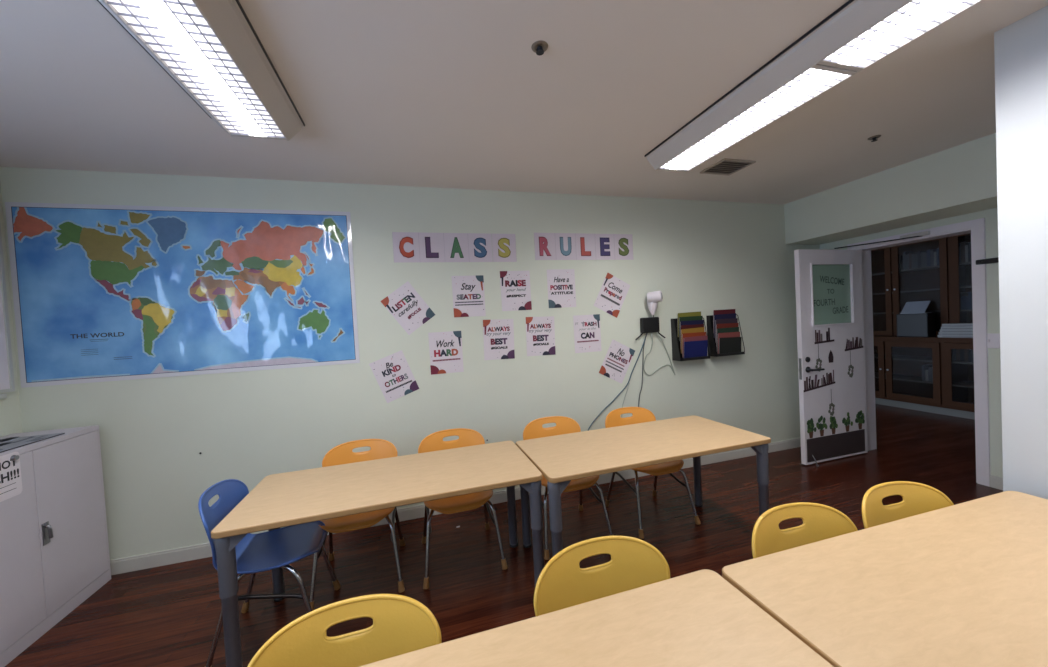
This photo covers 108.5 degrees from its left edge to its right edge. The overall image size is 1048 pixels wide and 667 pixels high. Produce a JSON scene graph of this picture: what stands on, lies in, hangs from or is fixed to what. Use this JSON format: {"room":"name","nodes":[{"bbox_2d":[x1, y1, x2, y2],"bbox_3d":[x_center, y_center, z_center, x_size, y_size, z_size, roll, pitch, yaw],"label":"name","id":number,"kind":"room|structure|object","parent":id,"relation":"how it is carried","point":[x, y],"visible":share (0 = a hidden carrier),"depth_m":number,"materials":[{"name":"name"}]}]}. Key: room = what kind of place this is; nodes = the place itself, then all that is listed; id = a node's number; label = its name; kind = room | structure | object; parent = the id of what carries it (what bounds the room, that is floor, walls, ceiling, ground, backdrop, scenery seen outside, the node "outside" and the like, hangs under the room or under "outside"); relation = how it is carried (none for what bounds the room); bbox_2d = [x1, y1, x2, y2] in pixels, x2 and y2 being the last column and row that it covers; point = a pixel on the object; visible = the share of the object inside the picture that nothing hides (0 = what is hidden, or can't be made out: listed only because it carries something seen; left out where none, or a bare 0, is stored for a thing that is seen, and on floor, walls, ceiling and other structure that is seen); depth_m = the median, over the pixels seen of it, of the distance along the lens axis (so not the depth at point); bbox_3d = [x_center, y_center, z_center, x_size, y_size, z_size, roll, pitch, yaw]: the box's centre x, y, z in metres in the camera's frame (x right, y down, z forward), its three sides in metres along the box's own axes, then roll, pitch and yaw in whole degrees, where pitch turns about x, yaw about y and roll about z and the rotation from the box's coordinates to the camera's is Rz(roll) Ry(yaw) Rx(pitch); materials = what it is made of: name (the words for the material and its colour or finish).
{"room":"classroom","nodes":[
{"label":"classroom","id":0,"kind":"room"},
{"bbox_2d":[0,185,21,436],"bbox_3d":[-2.581,0.334,-0.181,0.150,2.725,5.380,-3,2,-16],"label":"wall","id":1,"kind":"structure","parent":0,"point":[10,414],"depth_m":2.39,"materials":[{"name":"paint"}]},
{"bbox_2d":[0,224,14,398],"bbox_3d":[-3.042,-0.200,1.629,0.030,1.215,1.525,-3,2,-16],"label":"whiteboard","id":2,"kind":"object","parent":1,"relation":"attached to","point":[7,384],"visible":1,"depth_m":2.35,"materials":[{"name":"white paint"}]},
{"bbox_2d":[0,167,819,559],"bbox_3d":[0.099,0.098,3.470,7.340,2.725,0.150,-3,2,-16],"label":"wall","id":3,"kind":"structure","parent":0,"point":[248,427],"depth_m":3.14,"materials":[{"name":"paint"}]},
{"bbox_2d":[5,202,359,387],"bbox_3d":[-2.300,-0.302,2.690,2.020,1.188,0.004,-3,2,-16],"label":"world map","id":4,"kind":"object","parent":3,"relation":"attached to","point":[102,293],"visible":1,"depth_m":2.65,"materials":[{"name":"blue paper"}]},
{"bbox_2d":[369,350,418,402],"bbox_3d":[-1.051,0.350,3.060,0.375,0.422,0.003,-3,2,-16],"label":"poster","id":5,"kind":"object","parent":3,"relation":"attached to","point":[393,374],"visible":1,"depth_m":3.06,"materials":[{"name":"white paper"}]},
{"bbox_2d":[392,232,419,261],"bbox_3d":[-0.960,-0.703,3.075,0.205,0.245,0.002,-3,2,-16],"label":"sheet","id":6,"kind":"object","parent":3,"relation":"attached to","point":[405,244],"visible":1,"depth_m":3.07,"materials":[{"name":"grey paper"}]},
{"bbox_2d":[381,281,434,334],"bbox_3d":[-0.945,-0.207,3.084,0.425,0.443,0.003,-3,2,-16],"label":"poster","id":7,"kind":"object","parent":3,"relation":"attached to","point":[404,304],"visible":1,"depth_m":3.08,"materials":[{"name":"white paper"}]},
{"bbox_2d":[418,232,444,261],"bbox_3d":[-0.765,-0.715,3.131,0.205,0.245,0.002,-3,2,-16],"label":"sheet","id":8,"kind":"object","parent":3,"relation":"attached to","point":[431,245],"visible":1,"depth_m":3.13,"materials":[{"name":"grey paper"}]},
{"bbox_2d":[428,331,463,374],"bbox_3d":[-0.655,0.160,3.172,0.272,0.350,0.003,-4,2,-16],"label":"poster","id":9,"kind":"object","parent":3,"relation":"attached to","point":[445,348],"visible":1,"depth_m":3.17,"materials":[{"name":"white paper"}]},
{"bbox_2d":[110,438,800,574],"bbox_3d":[0.167,1.411,3.418,6.990,0.098,0.016,-3,2,-16],"label":"baseboard","id":10,"kind":"structure","parent":3,"relation":"attached to","point":[188,553],"depth_m":3.09,"materials":[{"name":"paint"}]},
{"bbox_2d":[443,233,468,261],"bbox_3d":[-0.571,-0.727,3.187,0.205,0.245,0.002,-3,2,-16],"label":"sheet","id":11,"kind":"object","parent":3,"relation":"attached to","point":[456,245],"visible":1,"depth_m":3.19,"materials":[{"name":"grey paper"}]},
{"bbox_2d":[451,275,485,316],"bbox_3d":[-0.471,-0.319,3.220,0.272,0.350,0.003,-4,2,-16],"label":"poster","id":12,"kind":"object","parent":3,"relation":"attached to","point":[468,291],"visible":1,"depth_m":3.22,"materials":[{"name":"white paper"}]},
{"bbox_2d":[468,233,492,261],"bbox_3d":[-0.376,-0.738,3.244,0.205,0.245,0.002,-3,2,-16],"label":"sheet","id":13,"kind":"object","parent":3,"relation":"attached to","point":[480,244],"visible":1,"depth_m":3.24,"materials":[{"name":"grey paper"}]},
{"bbox_2d":[483,319,514,359],"bbox_3d":[-0.219,0.051,3.297,0.272,0.350,0.003,-2,1,-16],"label":"poster","id":14,"kind":"object","parent":3,"relation":"attached to","point":[498,334],"visible":1,"depth_m":3.30,"materials":[{"name":"white paper"}]},
{"bbox_2d":[492,234,516,261],"bbox_3d":[-0.173,-0.750,3.300,0.212,0.245,0.002,-3,2,-16],"label":"sheet","id":15,"kind":"object","parent":3,"relation":"attached to","point":[503,245],"visible":1,"depth_m":3.30,"materials":[{"name":"grey paper"}]},
{"bbox_2d":[500,271,531,310],"bbox_3d":[-0.071,-0.379,3.336,0.272,0.350,0.003,-4,2,-16],"label":"poster","id":16,"kind":"object","parent":3,"relation":"attached to","point":[515,285],"visible":1,"depth_m":3.33,"materials":[{"name":"white paper"}]},
{"bbox_2d":[526,316,555,355],"bbox_3d":[0.151,0.023,3.404,0.272,0.350,0.003,-2,1,-16],"label":"poster","id":17,"kind":"object","parent":3,"relation":"attached to","point":[540,331],"visible":1,"depth_m":3.40,"materials":[{"name":"white paper"}]},
{"bbox_2d":[534,233,555,259],"bbox_3d":[0.191,-0.787,3.407,0.200,0.245,0.002,-3,2,-16],"label":"sheet","id":18,"kind":"object","parent":3,"relation":"attached to","point":[545,248],"visible":1,"depth_m":3.41,"materials":[{"name":"grey paper"}]},
{"bbox_2d":[547,269,575,307],"bbox_3d":[0.346,-0.413,3.456,0.272,0.350,0.003,-4,2,-16],"label":"poster","id":19,"kind":"object","parent":3,"relation":"attached to","point":[560,282],"visible":1,"depth_m":3.45,"materials":[{"name":"white paper"}]},
{"bbox_2d":[555,233,575,259],"bbox_3d":[0.384,-0.799,3.463,0.200,0.245,0.002,-3,2,-16],"label":"sheet","id":20,"kind":"object","parent":3,"relation":"attached to","point":[565,243],"visible":1,"depth_m":3.46,"materials":[{"name":"grey paper"}]},
{"bbox_2d":[575,233,595,259],"bbox_3d":[0.576,-0.810,3.518,0.200,0.245,0.002,-3,2,-16],"label":"sheet","id":21,"kind":"object","parent":3,"relation":"attached to","point":[585,243],"visible":1,"depth_m":3.52,"materials":[{"name":"grey paper"}]},
{"bbox_2d":[573,314,601,352],"bbox_3d":[0.596,0.001,3.532,0.272,0.350,0.003,-4,2,-16],"label":"poster","id":22,"kind":"object","parent":3,"relation":"attached to","point":[587,332],"visible":1,"depth_m":3.53,"materials":[{"name":"white paper"}]},
{"bbox_2d":[595,234,614,259],"bbox_3d":[0.768,-0.822,3.574,0.200,0.245,0.002,-3,2,-16],"label":"sheet","id":23,"kind":"object","parent":3,"relation":"attached to","point":[604,243],"visible":1,"depth_m":3.57,"materials":[{"name":"grey paper"}]},
{"bbox_2d":[594,273,629,317],"bbox_3d":[0.844,-0.365,3.600,0.404,0.437,0.003,-3,2,-16],"label":"poster","id":24,"kind":"object","parent":3,"relation":"attached to","point":[612,294],"visible":1,"depth_m":3.60,"materials":[{"name":"white paper"}]},
{"bbox_2d":[599,339,634,383],"bbox_3d":[0.896,0.270,3.622,0.404,0.437,0.003,-3,2,-16],"label":"poster","id":25,"kind":"object","parent":3,"relation":"attached to","point":[617,360],"visible":1,"depth_m":3.62,"materials":[{"name":"white paper"}]},
{"bbox_2d":[614,234,632,259],"bbox_3d":[0.960,-0.834,3.629,0.200,0.245,0.002,-3,2,-16],"label":"sheet","id":26,"kind":"object","parent":3,"relation":"attached to","point":[623,243],"visible":1,"depth_m":3.63,"materials":[{"name":"grey paper"}]},
{"bbox_2d":[635,317,665,339],"bbox_3d":[1.234,-0.050,3.690,0.338,0.216,0.048,-3,2,-16],"label":"router","id":27,"kind":"object","parent":3,"relation":"attached to","point":[649,324],"visible":1,"depth_m":3.67,"materials":[{"name":"black plastic"}]},
{"bbox_2d":[587,333,647,430],"bbox_3d":[0.873,0.664,3.602,0.764,1.308,0.031,-3,2,-16],"label":"cable","id":28,"kind":"object","parent":27,"relation":"hanging from","point":[647,333],"visible":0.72,"depth_m":3.64,"materials":[{"name":"grey plastic"}]},
{"bbox_2d":[638,333,646,406],"bbox_3d":[1.159,0.472,3.688,0.128,0.956,0.031,-3,1,-2],"label":"cable","id":29,"kind":"object","parent":27,"relation":"hanging from","point":[646,333],"visible":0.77,"depth_m":3.69,"materials":[{"name":"grey plastic"}]},
{"bbox_2d":[643,333,673,374],"bbox_3d":[1.335,0.197,3.731,0.353,0.427,0.030,-3,2,-16],"label":"cable","id":30,"kind":"object","parent":27,"relation":"hanging from","point":[651,333],"visible":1,"depth_m":3.71,"materials":[{"name":"grey plastic"}]},
{"bbox_2d":[647,291,662,314],"bbox_3d":[1.257,-0.294,3.628,0.150,0.227,0.132,-2,2,32],"label":"camera","id":31,"kind":"object","parent":3,"relation":"attached to","point":[653,298],"visible":1,"depth_m":3.59,"materials":[{"name":"white plastic"}]},
{"bbox_2d":[671,318,709,360],"bbox_3d":[1.675,0.051,3.786,0.363,0.427,0.116,-3,2,-16],"label":"rack","id":32,"kind":"object","parent":3,"relation":"attached to","point":[676,351],"visible":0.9,"depth_m":3.76,"materials":[{"name":"black plastic"}]},
{"bbox_2d":[677,311,700,336],"bbox_3d":[1.678,-0.095,3.822,0.280,0.245,0.020,-3,2,-16],"label":"folder","id":33,"kind":"object","parent":32,"relation":"in","point":[688,314],"visible":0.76,"depth_m":3.80,"materials":[{"name":"yellow"}]},
{"bbox_2d":[679,316,702,340],"bbox_3d":[1.690,-0.053,3.816,0.280,0.242,0.020,-3,2,-16],"label":"folder","id":34,"kind":"object","parent":32,"relation":"in","point":[690,318],"visible":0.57,"depth_m":3.80,"materials":[{"name":"green"}]},
{"bbox_2d":[673,356,709,360],"bbox_3d":[1.684,0.247,3.790,0.360,0.028,0.112,-3,2,-16],"label":"shelf","id":35,"kind":"object","parent":32,"relation":"on","point":[675,358],"depth_m":3.74,"materials":[{"name":"black plastic"}]},
{"bbox_2d":[680,324,703,348],"bbox_3d":[1.696,0.030,3.798,0.280,0.240,0.020,-3,2,-16],"label":"folder","id":36,"kind":"object","parent":32,"relation":"in","point":[695,325],"visible":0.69,"depth_m":3.77,"materials":[{"name":"red"}]},
{"bbox_2d":[680,320,703,325],"bbox_3d":[1.699,-0.011,3.808,0.280,0.240,0.020,-3,2,-16],"label":"folder","id":37,"kind":"object","parent":32,"relation":"in","point":[693,322],"visible":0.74,"depth_m":3.80,"materials":[{"name":"blue"}]},
{"bbox_2d":[681,327,703,352],"bbox_3d":[1.696,0.067,3.788,0.280,0.248,0.020,-3,2,-16],"label":"folder","id":38,"kind":"object","parent":32,"relation":"in","point":[701,329],"visible":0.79,"depth_m":3.77,"materials":[{"name":"brown"}]},
{"bbox_2d":[682,332,705,357],"bbox_3d":[1.708,0.111,3.782,0.280,0.241,0.020,-3,2,-16],"label":"folder","id":39,"kind":"object","parent":32,"relation":"in","point":[684,335],"visible":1,"depth_m":3.75,"materials":[{"name":"brown paper"}]},
{"bbox_2d":[684,335,706,341],"bbox_3d":[1.719,0.137,3.775,0.280,0.221,0.020,-3,2,-16],"label":"folder","id":40,"kind":"object","parent":32,"relation":"in","point":[696,338],"visible":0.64,"depth_m":3.76,"materials":[{"name":"red"}]},
{"bbox_2d":[684,340,707,357],"bbox_3d":[1.714,0.161,3.764,0.280,0.175,0.020,-3,2,-16],"label":"folder","id":41,"kind":"object","parent":32,"relation":"in","point":[691,348],"visible":0.88,"depth_m":3.76,"materials":[{"name":"blue paper"}]},
{"bbox_2d":[706,314,744,356],"bbox_3d":[2.091,0.014,3.906,0.363,0.427,0.116,-3,2,-16],"label":"rack","id":42,"kind":"object","parent":3,"relation":"attached to","point":[711,340],"visible":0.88,"depth_m":3.88,"materials":[{"name":"black plastic"}]},
{"bbox_2d":[713,309,734,332],"bbox_3d":[2.096,-0.130,3.942,0.280,0.242,0.020,-3,2,-16],"label":"folder","id":43,"kind":"object","parent":42,"relation":"in","point":[727,311],"visible":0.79,"depth_m":3.92,"materials":[{"name":"red"}]},
{"bbox_2d":[714,313,735,337],"bbox_3d":[2.098,-0.084,3.933,0.280,0.244,0.020,-3,2,-16],"label":"folder","id":44,"kind":"object","parent":42,"relation":"in","point":[733,315],"visible":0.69,"depth_m":3.92,"materials":[{"name":"blue"}]},
{"bbox_2d":[715,318,737,342],"bbox_3d":[2.111,-0.034,3.927,0.280,0.240,0.020,-3,2,-16],"label":"folder","id":45,"kind":"object","parent":42,"relation":"in","point":[731,320],"visible":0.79,"depth_m":3.91,"materials":[{"name":"grey"}]},
{"bbox_2d":[708,351,744,356],"bbox_3d":[2.100,0.210,3.910,0.360,0.028,0.112,-3,2,-16],"label":"tray","id":46,"kind":"object","parent":42,"relation":"on","point":[712,353],"depth_m":3.86,"materials":[{"name":"black plastic"}]},
{"bbox_2d":[716,323,738,346],"bbox_3d":[2.115,0.013,3.919,0.280,0.240,0.020,-3,2,-16],"label":"folder","id":47,"kind":"object","parent":42,"relation":"in","point":[726,325],"visible":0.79,"depth_m":3.90,"materials":[{"name":"red plastic"}]},
{"bbox_2d":[717,327,738,351],"bbox_3d":[2.115,0.060,3.909,0.280,0.242,0.020,-3,2,-16],"label":"folder","id":48,"kind":"object","parent":42,"relation":"in","point":[732,329],"visible":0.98,"depth_m":3.89,"materials":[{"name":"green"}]},
{"bbox_2d":[718,332,739,353],"bbox_3d":[2.122,0.100,3.901,0.280,0.222,0.020,-3,2,-16],"label":"folder","id":49,"kind":"object","parent":42,"relation":"in","point":[729,334],"visible":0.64,"depth_m":3.88,"materials":[{"name":"red paper"}]},
{"bbox_2d":[719,337,741,353],"bbox_3d":[2.131,0.123,3.894,0.280,0.175,0.020,-3,2,-16],"label":"folder","id":50,"kind":"object","parent":42,"relation":"in","point":[728,344],"visible":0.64,"depth_m":3.89,"materials":[{"name":"black"}]},
{"bbox_2d":[834,231,929,248],"bbox_3d":[3.434,-0.893,3.644,0.668,0.056,0.137,-2,2,41],"label":"trim","id":51,"kind":"structure","parent":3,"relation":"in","point":[919,234],"depth_m":3.52,"materials":[{"name":"grey paint"}]},
{"bbox_2d":[5,404,1002,666],"bbox_3d":[2.022,1.452,2.292,10.220,0.120,7.550,-3,2,-16],"label":"floor","id":52,"kind":"structure","parent":0,"point":[166,615],"depth_m":2.56,"materials":[{"name":"brown wood"}]},
{"bbox_2d":[0,425,110,666],"bbox_3d":[-2.846,1.137,2.013,0.454,1.035,0.905,-3,2,-16],"label":"storage cabinet","id":53,"kind":"object","parent":52,"relation":"on","point":[54,546],"visible":1,"depth_m":2.13,"materials":[{"name":"paint"}]},
{"bbox_2d":[0,452,21,501],"bbox_3d":[-2.604,0.731,1.815,0.002,0.225,0.360,-3,2,-16],"label":"note","id":54,"kind":"object","parent":53,"relation":"attached to","point":[10,471],"visible":1,"depth_m":1.93,"materials":[{"name":"white paper"}]},
{"bbox_2d":[0,433,64,452],"bbox_3d":[-2.824,0.619,1.795,0.345,0.008,0.966,-3,2,-16],"label":"board","id":55,"kind":"object","parent":53,"relation":"on","point":[6,444],"visible":1,"depth_m":2.14,"materials":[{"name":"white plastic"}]},
{"bbox_2d":[198,479,340,666],"bbox_3d":[-1.329,1.174,1.996,0.536,0.810,0.499,-3,2,-17],"label":"chair","id":56,"kind":"object","parent":52,"relation":"on","point":[281,547],"visible":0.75,"depth_m":1.96,"materials":[{"name":"blue plastic"}]},
{"bbox_2d":[247,594,441,666],"bbox_3d":[-0.393,1.155,0.809,0.525,0.810,0.564,-3,2,-16],"label":"chair","id":57,"kind":"object","parent":52,"relation":"on","point":[402,624],"visible":0.94,"depth_m":1.04,"materials":[{"name":"yellow plastic"}]},
{"bbox_2d":[309,439,404,610],"bbox_3d":[-1.057,1.155,2.424,0.525,0.798,0.564,-3,2,-16],"label":"chair","id":58,"kind":"object","parent":52,"relation":"on","point":[343,453],"visible":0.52,"depth_m":2.50,"materials":[{"name":"orange plastic"}]},
{"bbox_2d":[211,441,543,666],"bbox_3d":[-0.699,1.173,2.161,1.525,0.730,0.685,-3,2,-17],"label":"table","id":59,"kind":"object","parent":52,"relation":"on","point":[279,500],"visible":0.89,"depth_m":2.01,"materials":[{"name":"brown wood"}]},
{"bbox_2d":[418,428,507,588],"bbox_3d":[-0.452,1.119,2.577,0.525,0.798,0.564,-3,2,-17],"label":"chair","id":60,"kind":"object","parent":52,"relation":"on","point":[467,437],"visible":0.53,"depth_m":2.49,"materials":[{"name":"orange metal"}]},
{"bbox_2d":[523,416,613,559],"bbox_3d":[0.291,1.074,2.792,0.525,0.798,0.564,-3,2,-16],"label":"chair","id":61,"kind":"object","parent":52,"relation":"on","point":[534,429],"visible":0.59,"depth_m":2.93,"materials":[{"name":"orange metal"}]},
{"bbox_2d":[359,569,833,666],"bbox_3d":[-0.006,1.175,0.693,1.530,0.730,0.700,-3,2,-16],"label":"table","id":62,"kind":"object","parent":52,"relation":"on","point":[699,618],"visible":1,"depth_m":0.98,"materials":[{"name":"brown wood"}]},
{"bbox_2d":[534,536,669,615],"bbox_3d":[0.330,1.111,1.039,0.525,0.810,0.564,-3,2,-16],"label":"chair","id":63,"kind":"object","parent":52,"relation":"on","point":[634,563],"visible":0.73,"depth_m":1.27,"materials":[{"name":"yellow plastic"}]},
{"bbox_2d":[516,415,770,555],"bbox_3d":[0.792,1.084,2.558,1.545,0.730,0.705,-3,2,-17],"label":"table","id":64,"kind":"object","parent":52,"relation":"on","point":[564,458],"visible":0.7,"depth_m":2.45,"materials":[{"name":"brown wood"}]},
{"bbox_2d":[605,407,700,538],"bbox_3d":[0.965,1.034,2.976,0.525,0.798,0.564,-3,2,-17],"label":"chair","id":65,"kind":"object","parent":52,"relation":"on","point":[639,414],"visible":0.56,"depth_m":2.92,"materials":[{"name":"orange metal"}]},
{"bbox_2d":[752,502,857,557],"bbox_3d":[1.097,1.067,1.198,0.525,0.810,0.564,-3,2,-14],"label":"chair","id":66,"kind":"object","parent":52,"relation":"on","point":[820,521],"visible":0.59,"depth_m":1.44,"materials":[{"name":"yellow plastic"}]},
{"bbox_2d":[722,491,1047,666],"bbox_3d":[1.478,1.086,1.100,1.535,0.730,0.700,-3,2,-15],"label":"table","id":67,"kind":"object","parent":52,"relation":"on","point":[965,584],"visible":0.82,"depth_m":1.10,"materials":[{"name":"brown wood"}]},
{"bbox_2d":[862,481,953,528],"bbox_3d":[1.609,1.036,1.330,0.525,0.810,0.564,-3,2,-13],"label":"chair","id":68,"kind":"object","parent":52,"relation":"on","point":[918,498],"visible":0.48,"depth_m":1.57,"materials":[{"name":"yellow plastic"}]},
{"bbox_2d":[871,233,974,419],"bbox_3d":[5.866,-0.174,5.443,0.574,2.560,3.100,-3,2,-16],"label":"display cabinet","id":69,"kind":"object","parent":52,"relation":"on","point":[898,361],"visible":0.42,"depth_m":5.59,"materials":[{"name":"brown wood"}]},
{"bbox_2d":[899,255,902,269],"bbox_3d":[5.810,-1.083,5.777,0.190,0.222,0.045,-3,2,-16],"label":"book","id":70,"kind":"object","parent":69,"relation":"on","point":[900,256],"visible":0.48,"depth_m":5.74,"materials":[{"name":"grey paper"}]},
{"bbox_2d":[903,252,913,269],"bbox_3d":[5.828,-1.104,5.712,0.190,0.266,0.027,-3,2,-16],"label":"book","id":71,"kind":"object","parent":69,"relation":"on","point":[904,253],"visible":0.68,"depth_m":5.68,"materials":[{"name":"grey paper"}]},
{"bbox_2d":[911,254,914,267],"bbox_3d":[5.858,-1.078,5.614,0.190,0.216,0.038,-3,2,-16],"label":"book","id":72,"kind":"object","parent":69,"relation":"on","point":[912,255],"visible":0.45,"depth_m":5.58,"materials":[{"name":"grey paper"}]},
{"bbox_2d":[896,301,935,336],"bbox_3d":[5.685,-0.208,5.473,0.180,0.512,0.360,-3,2,-16],"label":"printer","id":73,"kind":"object","parent":69,"relation":"on","point":[913,321],"visible":1,"depth_m":5.42,"materials":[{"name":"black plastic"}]},
{"bbox_2d":[900,301,931,313],"bbox_3d":[5.674,-0.371,5.455,0.168,0.184,0.295,-3,2,-16],"label":"paper tray","id":74,"kind":"object","parent":73,"relation":"on","point":[919,307],"depth_m":5.45,"materials":[{"name":"grey"}]},
{"bbox_2d":[918,251,926,267],"bbox_3d":[5.877,-1.090,5.545,0.190,0.242,0.034,-3,2,-16],"label":"book","id":75,"kind":"object","parent":69,"relation":"on","point":[919,252],"visible":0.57,"depth_m":5.51,"materials":[{"name":"grey paper"}]},
{"bbox_2d":[921,252,926,266],"bbox_3d":[5.888,-1.077,5.508,0.190,0.217,0.040,-3,2,-16],"label":"book","id":76,"kind":"object","parent":69,"relation":"on","point":[922,253],"visible":0.47,"depth_m":5.48,"materials":[{"name":"grey paper"}]},
{"bbox_2d":[922,364,932,380],"bbox_3d":[5.870,0.565,5.479,0.190,0.221,0.037,-3,2,-16],"label":"book","id":77,"kind":"object","parent":69,"relation":"on","point":[924,367],"visible":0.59,"depth_m":5.45,"materials":[{"name":"grey paper"}]},
{"bbox_2d":[927,250,931,266],"bbox_3d":[5.906,-1.088,5.445,0.190,0.241,0.037,-3,2,-16],"label":"book","id":78,"kind":"object","parent":69,"relation":"on","point":[928,251],"visible":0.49,"depth_m":5.42,"materials":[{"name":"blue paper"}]},
{"bbox_2d":[928,367,931,380],"bbox_3d":[5.891,0.580,5.409,0.190,0.193,0.042,-3,2,-16],"label":"book","id":79,"kind":"object","parent":69,"relation":"on","point":[930,368],"visible":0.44,"depth_m":5.38,"materials":[{"name":"grey paper"}]},
{"bbox_2d":[930,250,936,265],"bbox_3d":[5.917,-1.079,5.409,0.190,0.222,0.036,-3,2,-16],"label":"book","id":80,"kind":"object","parent":69,"relation":"on","point":[932,251],"visible":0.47,"depth_m":5.38,"materials":[{"name":"grey paper"}]},
{"bbox_2d":[938,335,972,337],"bbox_3d":[5.849,0.035,4.998,0.166,0.036,0.470,-3,2,-16],"label":"paper ream","id":81,"kind":"object","parent":69,"relation":"on","point":[940,336],"visible":0.44,"depth_m":5.03,"materials":[{"name":"grey paper"}]},
{"bbox_2d":[939,332,972,334],"bbox_3d":[5.849,-0.003,4.993,0.166,0.036,0.454,-3,2,-16],"label":"paper ream","id":82,"kind":"object","parent":81,"relation":"on","point":[940,333],"visible":0.44,"depth_m":5.02,"materials":[{"name":"grey paper"}]},
{"bbox_2d":[940,329,972,331],"bbox_3d":[5.848,-0.040,4.988,0.166,0.036,0.438,-3,2,-16],"label":"paper ream","id":83,"kind":"object","parent":82,"relation":"on","point":[941,330],"visible":0.49,"depth_m":5.01,"materials":[{"name":"grey paper"}]},
{"bbox_2d":[941,326,972,328],"bbox_3d":[5.847,-0.078,4.983,0.166,0.036,0.422,-3,2,-16],"label":"paper ream","id":84,"kind":"object","parent":83,"relation":"on","point":[956,327],"visible":0.46,"depth_m":4.99,"materials":[{"name":"grey paper"}]},
{"bbox_2d":[942,323,972,326],"bbox_3d":[5.846,-0.115,4.979,0.166,0.036,0.406,-3,2,-16],"label":"paper ream","id":85,"kind":"object","parent":84,"relation":"on","point":[948,324],"visible":0.56,"depth_m":5.03,"materials":[{"name":"grey paper"}]},
{"bbox_2d":[960,242,968,261],"bbox_3d":[6.003,-1.099,5.105,0.190,0.270,0.042,-3,2,-16],"label":"book","id":86,"kind":"object","parent":69,"relation":"on","point":[962,244],"visible":0.48,"depth_m":5.08,"materials":[{"name":"brown paper"}]},
{"bbox_2d":[961,296,967,309],"bbox_3d":[6.037,-0.419,5.129,0.190,0.186,0.044,-3,2,-16],"label":"book","id":87,"kind":"object","parent":69,"relation":"on","point":[963,298],"visible":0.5,"depth_m":5.10,"materials":[{"name":"blue paper"}]},
{"bbox_2d":[965,245,967,261],"bbox_3d":[6.014,-1.076,5.072,0.190,0.224,0.025,-3,2,-16],"label":"book","id":88,"kind":"object","parent":69,"relation":"on","point":[966,246],"visible":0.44,"depth_m":5.04,"materials":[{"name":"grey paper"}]},
{"bbox_2d":[968,242,970,261],"bbox_3d":[6.024,-1.090,5.037,0.190,0.253,0.045,-3,2,-16],"label":"book","id":89,"kind":"object","parent":69,"relation":"on","point":[969,243],"visible":0.24,"depth_m":5.02,"materials":[{"name":"grey paper"}]},
{"bbox_2d":[968,292,971,309],"bbox_3d":[6.053,-0.444,5.068,0.190,0.238,0.027,-3,2,-16],"label":"book","id":90,"kind":"object","parent":69,"relation":"on","point":[969,293],"visible":0.43,"depth_m":5.04,"materials":[{"name":"blue paper"}]},
{"bbox_2d":[0,0,1047,203],"bbox_3d":[1.872,-1.388,2.218,10.220,0.120,7.550,-3,2,-16],"label":"ceiling","id":91,"kind":"structure","parent":0,"point":[456,94],"depth_m":1.92,"materials":[{"name":"paint"}]},
{"bbox_2d":[97,0,304,140],"bbox_3d":[-1.073,-1.086,0.818,0.440,0.100,2.530,-3,2,-16],"label":"fluorescent light","id":92,"kind":"object","parent":91,"relation":"attached to","point":[211,49],"visible":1,"depth_m":1.47,"materials":[{"name":"white metal"}]},
{"bbox_2d":[531,40,547,55],"bbox_3d":[0.068,-1.204,1.599,0.072,0.025,0.072,-3,2,-16],"label":"sprinkler head","id":93,"kind":"object","parent":91,"relation":"attached to","point":[539,47],"visible":1,"depth_m":1.59},
{"bbox_2d":[700,158,755,175],"bbox_3d":[1.625,-1.328,3.017,0.300,0.015,0.260,-3,2,-16],"label":"ceiling vent","id":94,"kind":"object","parent":91,"relation":"in","point":[725,166],"visible":1,"depth_m":3.01,"materials":[{"name":"grey metal"}]},
{"bbox_2d":[644,0,981,171],"bbox_3d":[1.412,-1.239,1.660,0.440,0.100,2.350,-3,2,-16],"label":"fluorescent light","id":95,"kind":"object","parent":91,"relation":"attached to","point":[860,33],"visible":1,"depth_m":1.73,"materials":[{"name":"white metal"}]},
{"bbox_2d":[868,135,880,141],"bbox_3d":[2.444,-1.356,2.629,0.072,0.025,0.072,-3,2,-16],"label":"sprinkler head","id":96,"kind":"object","parent":91,"relation":"attached to","point":[874,138],"visible":1,"depth_m":2.62},
{"bbox_2d":[820,208,1002,477],"bbox_3d":[3.833,0.126,3.329,0.259,2.283,2.198,-3,2,-16],"label":"wall","id":97,"kind":"structure","parent":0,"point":[990,215],"depth_m":3.08,"materials":[{"name":"paint"}]},
{"bbox_2d":[847,218,989,486],"bbox_3d":[3.772,0.154,3.617,0.218,2.220,1.010,-3,2,-16],"label":"door frame","id":98,"kind":"structure","parent":97,"relation":"attached to","point":[976,227],"depth_m":3.17,"materials":[{"name":"white paint"}]},
{"bbox_2d":[794,249,867,466],"bbox_3d":[3.147,0.223,3.815,0.877,2.138,0.105,-3,2,-16],"label":"door","id":99,"kind":"structure","parent":98,"relation":"attached to","point":[828,283],"depth_m":3.81,"materials":[{"name":"white paint"}]},
{"bbox_2d":[987,333,999,347],"bbox_3d":[3.823,0.060,3.064,0.016,0.120,0.130,-3,2,-16],"label":"light switch","id":100,"kind":"object","parent":97,"relation":"attached to","point":[993,339],"visible":0.62,"depth_m":3.07,"materials":[{"name":"white paint"}]},
{"bbox_2d":[989,475,1002,489],"bbox_3d":[3.997,1.228,2.706,0.016,0.098,0.888,-3,2,-16],"label":"baseboard","id":101,"kind":"structure","parent":97,"relation":"attached to","point":[996,482],"depth_m":3.09,"materials":[{"name":"paint"}]},
{"bbox_2d":[994,5,1047,498],"bbox_3d":[3.617,-0.011,0.542,2.200,2.725,3.032,-3,2,-16],"label":"wall","id":102,"kind":"structure","parent":0,"point":[1020,47],"depth_m":1.62,"materials":[{"name":"paint"}]},
{"bbox_2d":[784,133,997,244],"bbox_3d":[3.545,-1.221,3.231,0.710,0.442,2.198,-3,2,-16],"label":"wall","id":103,"kind":"structure","parent":102,"relation":"attached to","point":[961,179],"depth_m":3.20,"materials":[{"name":"paint"}]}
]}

